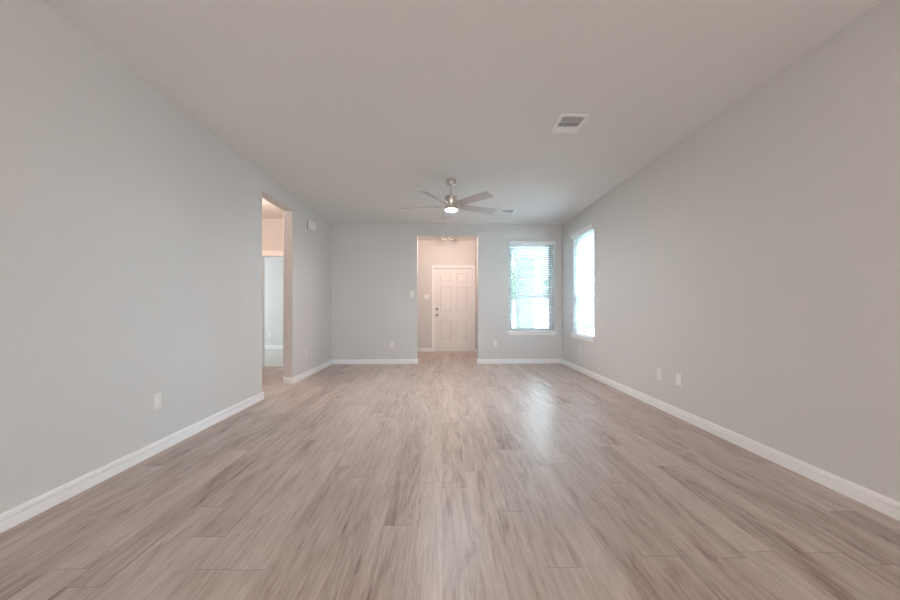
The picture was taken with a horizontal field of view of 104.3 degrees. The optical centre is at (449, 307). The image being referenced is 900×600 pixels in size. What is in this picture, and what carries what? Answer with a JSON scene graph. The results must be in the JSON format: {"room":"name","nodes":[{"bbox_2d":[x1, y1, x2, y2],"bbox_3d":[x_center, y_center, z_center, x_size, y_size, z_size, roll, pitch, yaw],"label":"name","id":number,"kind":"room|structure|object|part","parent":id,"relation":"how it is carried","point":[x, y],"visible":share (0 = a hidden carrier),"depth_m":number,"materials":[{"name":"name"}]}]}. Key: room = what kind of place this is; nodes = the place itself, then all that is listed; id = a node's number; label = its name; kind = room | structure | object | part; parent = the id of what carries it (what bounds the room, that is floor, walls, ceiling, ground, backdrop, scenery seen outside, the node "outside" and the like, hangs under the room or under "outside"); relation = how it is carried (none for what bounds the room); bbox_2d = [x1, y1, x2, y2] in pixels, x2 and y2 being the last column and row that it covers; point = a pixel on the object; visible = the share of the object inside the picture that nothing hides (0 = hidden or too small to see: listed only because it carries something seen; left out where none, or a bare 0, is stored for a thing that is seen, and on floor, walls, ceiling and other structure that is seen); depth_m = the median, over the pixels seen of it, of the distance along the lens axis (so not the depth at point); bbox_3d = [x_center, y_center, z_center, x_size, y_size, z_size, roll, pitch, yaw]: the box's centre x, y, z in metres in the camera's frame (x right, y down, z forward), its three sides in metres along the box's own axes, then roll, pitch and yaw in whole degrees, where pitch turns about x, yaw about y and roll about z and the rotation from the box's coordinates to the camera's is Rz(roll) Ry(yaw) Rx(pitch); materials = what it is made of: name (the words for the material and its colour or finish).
{"room":"empty living room","nodes":[
{"label":"empty living room","id":0,"kind":"room"},
{"bbox_2d":[0,0,331,513],"bbox_3d":[-2.244,-0.278,0.877,0.143,2.740,11.853,0,0,-1],"label":"wall","id":1,"kind":"structure","parent":0,"point":[131,230],"depth_m":2.30,"materials":[{"name":"beige paint"}]},
{"bbox_2d":[0,392,263,533],"bbox_3d":[-2.208,1.047,-0.422,0.158,0.090,9.253,0,0,-1],"label":"baseboard","id":2,"kind":"structure","parent":1,"relation":"attached to","point":[14,516],"depth_m":2.22,"materials":[{"name":"white paint"}]},
{"bbox_2d":[153,392,160,409],"bbox_3d":[-2.207,0.702,2.637,0.009,0.117,0.072,0,0,-1],"label":"wall outlet","id":3,"kind":"object","parent":1,"relation":"attached to","point":[156,397],"visible":1,"depth_m":2.63,"materials":[{"name":"white plastic"}]},
{"bbox_2d":[307,220,315,231],"bbox_3d":[-2.246,-1.328,5.680,0.063,0.148,0.224,0,0,-1],"label":"door chime","id":4,"kind":"object","parent":1,"relation":"attached to","point":[311,225],"visible":1,"depth_m":5.59,"materials":[{"name":"white plastic"}]},
{"bbox_2d":[283,348,431,383],"bbox_3d":[-1.433,1.047,6.886,2.028,0.090,3.669,0,0,-1],"label":"baseboard","id":5,"kind":"structure","parent":1,"relation":"attached to","point":[286,380],"depth_m":6.80,"materials":[{"name":"white paint"}]},
{"bbox_2d":[262,218,282,250],"bbox_3d":[-4.541,-0.278,6.462,4.204,2.740,0.120,0,0,-1],"label":"wall","id":6,"kind":"structure","parent":0,"point":[272,228],"depth_m":6.43,"materials":[{"name":"beige paint"}]},
{"bbox_2d":[262,251,282,366],"bbox_3d":[-3.046,0.022,6.488,1.035,2.140,0.138,0,0,-1],"label":"trim","id":7,"kind":"structure","parent":6,"relation":"attached to","point":[264,253],"depth_m":6.47,"materials":[{"name":"white paint"}]},
{"bbox_2d":[263,349,282,366],"bbox_3d":[-4.574,1.138,7.953,4.204,0.104,2.977,0,0,-1],"label":"floor","id":8,"kind":"structure","parent":0,"point":[273,357],"depth_m":7.53,"materials":[{"name":"white"}]},
{"bbox_2d":[265,257,282,344],"bbox_3d":[-4.545,-0.278,9.383,4.324,2.740,0.120,0,0,-1],"label":"wall","id":9,"kind":"structure","parent":0,"point":[273,265],"depth_m":9.32,"materials":[{"name":"beige paint"}]},
{"bbox_2d":[265,345,282,348],"bbox_3d":[-4.517,1.041,8.114,4.084,0.090,2.417,0,0,-1],"label":"baseboard","id":10,"kind":"structure","parent":9,"relation":"attached to","point":[266,346],"depth_m":9.31,"materials":[{"name":"white paint"}]},
{"bbox_2d":[418,240,474,347],"bbox_3d":[-0.079,-0.298,8.825,1.710,2.780,0.150,0,0,-1],"label":"wall","id":11,"kind":"structure","parent":0,"point":[431,253],"depth_m":8.74,"materials":[{"name":"beige paint"}]},
{"bbox_2d":[432,266,474,351],"bbox_3d":[0.087,0.017,8.803,1.081,2.150,0.201,0,0,-1],"label":"door","id":12,"kind":"structure","parent":11,"relation":"in","point":[453,287],"depth_m":8.78,"materials":[{"name":"white paint"}]},
{"bbox_2d":[332,223,561,359],"bbox_3d":[-0.041,-0.278,6.929,4.814,2.740,0.150,0,0,-1],"label":"wall","id":13,"kind":"structure","parent":0,"point":[375,265],"depth_m":6.83,"materials":[{"name":"beige paint"}]},
{"bbox_2d":[507,245,556,334],"bbox_3d":[1.603,-0.381,6.946,0.980,1.831,0.188,0,0,-1],"label":"window","id":14,"kind":"structure","parent":13,"relation":"in","point":[510,272],"depth_m":6.98,"materials":[{"name":"white plastic"}]},
{"bbox_3d":[1.604,-0.739,7.023,0.819,1.038,0.026,0,0,-1],"label":"sash","id":15,"kind":"part","parent":14,"relation":"part of","materials":[{"name":"glass"}]},
{"bbox_3d":[1.605,0.089,6.995,0.819,0.702,0.026,0,0,-1],"label":"sash","id":16,"kind":"part","parent":14,"relation":"part of","materials":[{"name":"glass"}]},
{"bbox_2d":[508,241,554,330],"bbox_3d":[1.607,-0.429,6.901,0.927,1.773,0.095,0,0,-1],"label":"window blind","id":17,"kind":"object","parent":14,"relation":"attached to","point":[514,243],"visible":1,"depth_m":6.92,"materials":[{"name":"white plastic"}]},
{"bbox_3d":[1.606,0.449,6.922,0.883,0.017,0.048,0,0,-1],"label":"rail","id":18,"kind":"part","parent":17,"relation":"part of","materials":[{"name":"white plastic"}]},
{"bbox_3d":[1.604,0.472,6.913,0.980,0.026,0.123,0,0,-1],"label":"sill","id":19,"kind":"part","parent":14,"relation":"part of","materials":[{"name":"white paint"}]},
{"bbox_2d":[418,237,476,240],"bbox_3d":[-0.059,-1.758,7.952,1.710,0.140,1.897,0,0,-1],"label":"ceiling","id":20,"kind":"structure","parent":0,"point":[419,238],"depth_m":8.50,"materials":[{"name":"paint"}]},
{"bbox_2d":[0,352,899,599],"bbox_3d":[-0.831,1.142,1.792,6.618,0.100,13.920,0,0,-1],"label":"floor","id":21,"kind":"structure","parent":0,"point":[445,475],"depth_m":1.86,"materials":[{"name":"beige wood"}]},
{"bbox_2d":[41,0,881,223],"bbox_3d":[-2.039,-1.718,2.151,9.018,0.140,14.690,0,0,-1],"label":"ceiling","id":22,"kind":"structure","parent":0,"point":[356,108],"depth_m":2.55,"materials":[{"name":"paint"}]},
{"bbox_2d":[401,178,496,219],"bbox_3d":[-0.002,-1.449,4.539,1.274,0.398,1.254,0,0,-1],"label":"ceiling fan","id":23,"kind":"object","parent":22,"relation":"hanging from","point":[451,202],"visible":1,"depth_m":4.45,"materials":[{"name":"silver metal"}]},
{"bbox_3d":[-0.174,-1.315,4.163,0.130,0.043,0.520,0,0,29],"label":"blade","id":24,"kind":"part","parent":23,"relation":"part of","materials":[{"name":"wood"}]},
{"bbox_3d":[-0.036,-1.315,4.901,0.130,0.043,0.520,0,0,-7],"label":"blade","id":25,"kind":"part","parent":23,"relation":"part of","materials":[{"name":"silver metal"}]},
{"bbox_3d":[0.286,-1.315,4.222,0.130,0.043,0.520,0,0,-43],"label":"blade","id":26,"kind":"part","parent":23,"relation":"part of","materials":[{"name":"wood"}]},
{"bbox_3d":[0.372,-1.315,4.679,0.520,0.043,0.130,0,0,-25],"label":"blade","id":27,"kind":"part","parent":23,"relation":"part of","materials":[{"name":"wood"}]},
{"bbox_2d":[499,209,516,213],"bbox_3d":[0.982,-1.639,5.963,0.250,0.018,0.312,0,0,-1],"label":"ceiling vent","id":28,"kind":"object","parent":22,"relation":"in","point":[503,211],"visible":1,"depth_m":5.94,"materials":[{"name":"white metal"}]},
{"bbox_2d":[550,114,589,132],"bbox_3d":[1.064,-1.639,3.129,0.250,0.018,0.312,0,0,-1],"label":"ceiling vent","id":29,"kind":"object","parent":22,"relation":"in","point":[566,123],"visible":1,"depth_m":3.11,"materials":[{"name":"white metal"}]},
{"bbox_2d":[475,238,476,348],"bbox_3d":[0.727,-0.298,7.894,0.140,2.780,1.747,0,0,-1],"label":"wall","id":30,"kind":"structure","parent":0,"point":[476,238],"depth_m":8.50,"materials":[{"name":"beige paint"}]},
{"bbox_2d":[562,0,899,501],"bbox_3d":[2.417,-0.278,0.980,0.160,2.740,11.853,0,0,-1],"label":"wall","id":31,"kind":"structure","parent":0,"point":[754,261],"depth_m":2.46,"materials":[{"name":"beige paint"}]},
{"bbox_2d":[570,232,594,341],"bbox_3d":[2.285,-0.381,5.884,0.188,1.831,0.955,0,0,-1],"label":"window","id":32,"kind":"structure","parent":31,"relation":"in","point":[577,336],"depth_m":6.24,"materials":[{"name":"white plastic"}]},
{"bbox_2d":[571,223,593,336],"bbox_3d":[2.241,-0.429,5.881,0.095,1.773,0.902,0,0,-1],"label":"window blind","id":33,"kind":"object","parent":32,"relation":"attached to","point":[588,229],"visible":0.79,"depth_m":5.88,"materials":[{"name":"white plastic"}]},
{"bbox_3d":[2.253,0.472,5.883,0.123,0.026,0.955,0,0,-1],"label":"sill","id":34,"kind":"part","parent":32,"relation":"part of","materials":[{"name":"white paint"}]},
{"bbox_3d":[2.347,-0.409,5.883,0.065,1.774,0.870,0,0,-1],"label":"frame","id":35,"kind":"part","parent":32,"relation":"part of","materials":[{"name":"white plastic"}]},
{"bbox_3d":[2.335,0.089,5.883,0.026,0.702,0.794,0,0,-1],"label":"sash","id":36,"kind":"part","parent":32,"relation":"part of","materials":[{"name":"glass"}]},
{"bbox_3d":[2.363,-0.739,5.883,0.026,1.038,0.794,0,0,-1],"label":"sash","id":37,"kind":"part","parent":32,"relation":"part of","materials":[{"name":"glass"}]},
{"bbox_2d":[657,368,660,379],"bbox_3d":[2.271,0.718,3.801,0.009,0.117,0.072,0,0,-1],"label":"wall outlet","id":38,"kind":"object","parent":31,"relation":"attached to","point":[658,369],"visible":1,"depth_m":3.80,"materials":[{"name":"white plastic"}]},
{"bbox_2d":[676,373,680,385],"bbox_3d":[2.278,0.713,3.488,0.009,0.117,0.072,0,0,-1],"label":"wall outlet","id":39,"kind":"object","parent":31,"relation":"attached to","point":[678,376],"visible":1,"depth_m":3.48,"materials":[{"name":"white plastic"}]},
{"bbox_2d":[477,358,899,520],"bbox_3d":[1.499,1.047,1.035,1.673,0.090,12.003,0,0,-1],"label":"baseboard","id":40,"kind":"structure","parent":31,"relation":"attached to","point":[883,504],"depth_m":2.55,"materials":[{"name":"white paint"}]},
{"bbox_3d":[2.796,1.277,8.665,4.030,0.130,3.197,0,0,-1],"label":"floor","id":41,"kind":"structure","parent":0,"visible":0},
{"bbox_2d":[515,253,535,327],"bbox_3d":[2.141,-0.178,9.999,0.500,2.780,0.460,0,0,-1],"label":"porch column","id":42,"kind":"structure","parent":41,"relation":"on","point":[519,300],"depth_m":9.80,"materials":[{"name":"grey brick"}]},
{"bbox_2d":[512,235,592,253],"bbox_3d":[2.893,-1.768,8.768,4.230,0.400,3.396,0,0,-1],"label":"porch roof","id":43,"kind":"structure","parent":42,"relation":"on","point":[592,235],"depth_m":9.80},
{"label":"outside","id":44,"kind":"structure","parent":0,"visible":0},
{"bbox_2d":[512,312,592,331],"bbox_3d":[8.901,1.452,50.207,100.000,0.280,140.000,0,0,-1],"label":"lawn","id":45,"kind":"structure","parent":44,"point":[513,319],"depth_m":39.92,"materials":[{"name":"green plant"}]},
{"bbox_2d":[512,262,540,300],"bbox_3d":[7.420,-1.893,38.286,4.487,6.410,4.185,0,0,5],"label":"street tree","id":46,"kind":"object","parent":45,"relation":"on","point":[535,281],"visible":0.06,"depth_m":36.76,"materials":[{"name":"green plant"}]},
{"bbox_2d":[542,276,548,298],"bbox_3d":[13.136,-1.598,41.441,4.428,5.819,3.628,0,0,-13],"label":"street tree","id":47,"kind":"object","parent":45,"relation":"on","point":[543,281],"visible":0.02,"depth_m":41.05,"materials":[{"name":"green plant"}]},
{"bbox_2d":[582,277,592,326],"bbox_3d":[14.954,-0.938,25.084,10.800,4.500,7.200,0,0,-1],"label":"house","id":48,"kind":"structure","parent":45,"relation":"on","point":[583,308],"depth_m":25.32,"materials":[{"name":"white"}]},
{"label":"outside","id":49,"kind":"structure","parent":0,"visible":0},
{"bbox_2d":[512,321,548,325],"bbox_3d":[9.340,1.303,30.212,100.000,0.022,8.000,0,0,-1],"label":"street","id":50,"kind":"structure","parent":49,"point":[512,321],"depth_m":29.17,"materials":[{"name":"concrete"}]}
]}

